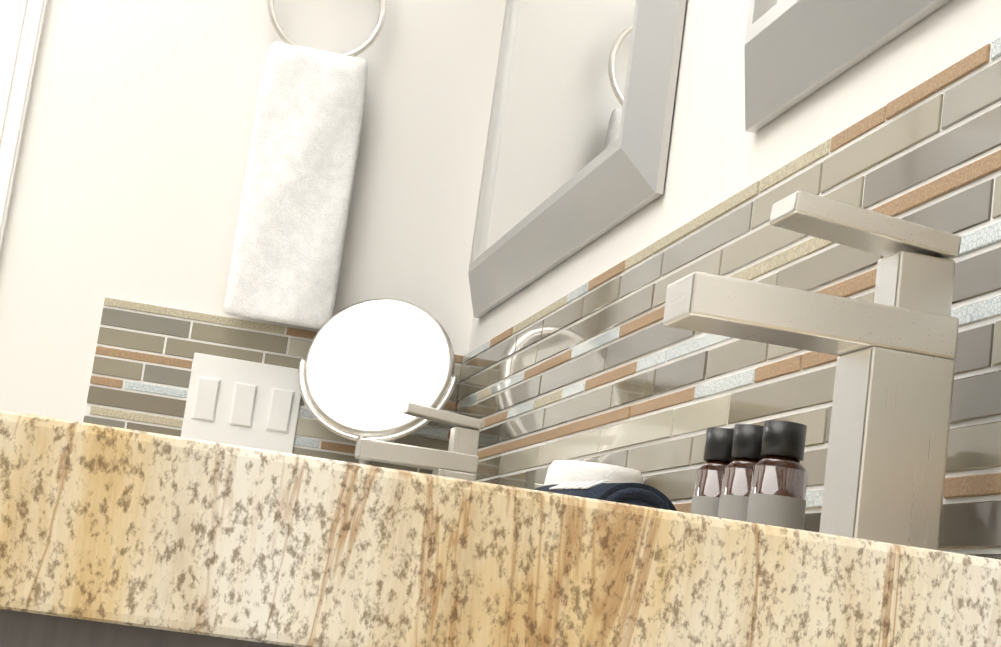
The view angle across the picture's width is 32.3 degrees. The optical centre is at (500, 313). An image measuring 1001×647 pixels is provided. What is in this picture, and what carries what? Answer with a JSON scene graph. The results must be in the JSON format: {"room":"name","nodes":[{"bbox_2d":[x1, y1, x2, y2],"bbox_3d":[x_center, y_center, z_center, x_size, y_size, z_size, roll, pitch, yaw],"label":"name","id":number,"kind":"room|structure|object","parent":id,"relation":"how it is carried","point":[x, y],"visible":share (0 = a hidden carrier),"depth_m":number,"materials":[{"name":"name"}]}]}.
{"room":"bathroom","nodes":[
{"label":"bathroom","id":0,"kind":"room"},
{"bbox_2d":[0,0,505,427],"bbox_3d":[-0.400,-0.322,2.768,0.785,3.390,0.120,10,-10,-11],"label":"wall","id":1,"kind":"structure","parent":0,"point":[133,158],"depth_m":2.68,"materials":[{"name":"white paint"}]},
{"bbox_2d":[0,0,47,253],"bbox_3d":[-1.302,-0.029,2.530,1.071,2.498,0.164,10,-10,-11],"label":"door frame","id":2,"kind":"structure","parent":1,"relation":"attached to","point":[21,24],"depth_m":2.62,"materials":[{"name":"white"}]},
{"bbox_2d":[83,296,462,473],"bbox_3d":[-0.352,0.190,2.640,0.557,0.348,0.008,10,-10,-11],"label":"backsplash","id":3,"kind":"structure","parent":1,"relation":"attached to","point":[142,367],"depth_m":2.62,"materials":[{"name":"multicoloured tile"}]},
{"bbox_2d":[181,353,300,452],"bbox_3d":[-0.392,0.139,2.629,0.170,0.135,0.013,10,-10,-11],"label":"switch plate","id":4,"kind":"object","parent":3,"relation":"attached to","point":[232,401],"visible":0.96,"depth_m":2.63,"materials":[{"name":"white plastic"}]},
{"bbox_2d":[267,0,385,55],"bbox_3d":[-0.273,-0.505,2.733,0.187,0.232,0.049,10,-10,-11],"label":"towel ring","id":5,"kind":"object","parent":1,"relation":"attached to","point":[360,49],"visible":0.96,"depth_m":2.71,"materials":[{"name":"silver metal"}]},
{"bbox_2d":[223,42,367,329],"bbox_3d":[-0.311,-0.199,2.663,0.167,0.438,0.034,10,-10,-11],"label":"hanging towel","id":6,"kind":"object","parent":5,"relation":"hanging from","point":[289,239],"visible":1,"depth_m":2.65,"materials":[{"name":"white fabric"}]},
{"bbox_2d":[468,0,1000,352],"bbox_3d":[0.524,-0.563,0.627,0.120,3.390,4.720,10,-10,-11],"label":"wall","id":7,"kind":"structure","parent":0,"point":[717,153],"depth_m":1.61,"materials":[{"name":"white paint"}]},
{"bbox_2d":[468,0,686,317],"bbox_3d":[0.093,-0.390,2.266,0.036,0.675,0.942,10,-10,-11],"label":"mirror","id":8,"kind":"object","parent":7,"relation":"attached to","point":[578,139],"visible":1,"depth_m":2.13,"materials":[{"name":"grey mirror"}]},
{"bbox_2d":[456,36,1000,559],"bbox_3d":[0.151,0.086,1.637,0.008,0.348,2.174,10,-10,-11],"label":"backsplash","id":9,"kind":"structure","parent":7,"relation":"attached to","point":[608,366],"depth_m":1.39,"materials":[{"name":"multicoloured tile"}]},
{"bbox_2d":[744,0,949,132],"bbox_3d":[0.344,-0.552,1.119,0.036,0.675,0.905,10,-10,-11],"label":"mirror","id":10,"kind":"object","parent":7,"relation":"attached to","point":[796,52],"visible":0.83,"depth_m":1.35,"materials":[{"name":"grey mirror"}]},
{"bbox_3d":[-0.839,1.234,1.770,5.500,0.100,8.000,10,-10,-11],"label":"floor","id":11,"kind":"structure","parent":0,"visible":0},
{"bbox_2d":[0,623,175,646],"bbox_3d":[-0.226,0.727,1.473,0.588,0.953,2.168,10,-10,-11],"label":"bathroom vanity","id":12,"kind":"object","parent":11,"relation":"on","point":[11,634],"depth_m":0.47,"materials":[{"name":"grey"}]},
{"bbox_2d":[0,410,1000,646],"bbox_3d":[-0.146,0.238,1.554,0.563,0.052,2.180,10,-10,-11],"label":"countertop","id":13,"kind":"structure","parent":12,"relation":"on","point":[121,533],"depth_m":0.48,"materials":[{"name":"beige stone"}]},
{"bbox_2d":[298,298,457,464],"bbox_3d":[-0.195,0.170,2.572,0.229,0.406,0.124,10,-10,-11],"label":"makeup mirror","id":14,"kind":"object","parent":13,"relation":"on","point":[369,369],"visible":0.79,"depth_m":2.58,"materials":[{"name":"white mirror"}]},
{"bbox_2d":[356,402,481,470],"bbox_3d":[-0.112,0.225,2.247,0.159,0.212,0.058,10,-10,-11],"label":"faucet","id":15,"kind":"object","parent":13,"relation":"on","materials":[{"name":"silver metal"}]},
{"bbox_2d":[544,460,642,485],"bbox_3d":[0.084,0.197,1.616,0.094,0.108,0.094,10,-10,-11],"label":"towel","id":16,"kind":"object","parent":13,"relation":"on","point":[560,471],"visible":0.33,"depth_m":1.59,"materials":[{"name":"white fabric"}]},
{"bbox_2d":[534,481,676,510],"bbox_3d":[0.078,0.182,1.448,0.087,0.079,0.152,12,-10,-23],"label":"roll","id":17,"kind":"object","parent":13,"relation":"on","point":[641,494],"visible":0.1,"depth_m":1.39,"materials":[{"name":"fabric"}]},
{"bbox_2d":[691,420,807,529],"bbox_3d":[0.163,0.127,1.141,0.036,0.106,0.120,11,-10,-18],"label":"bottles","id":18,"kind":"object","parent":13,"relation":"on","point":[752,473],"visible":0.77,"depth_m":1.10,"materials":[{"name":"brown"}]},
{"bbox_2d":[663,191,961,538],"bbox_3d":[0.169,0.042,0.955,0.159,0.212,0.058,10,-10,-11],"label":"faucet","id":19,"kind":"object","parent":13,"relation":"on","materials":[{"name":"silver metal"}]}
]}

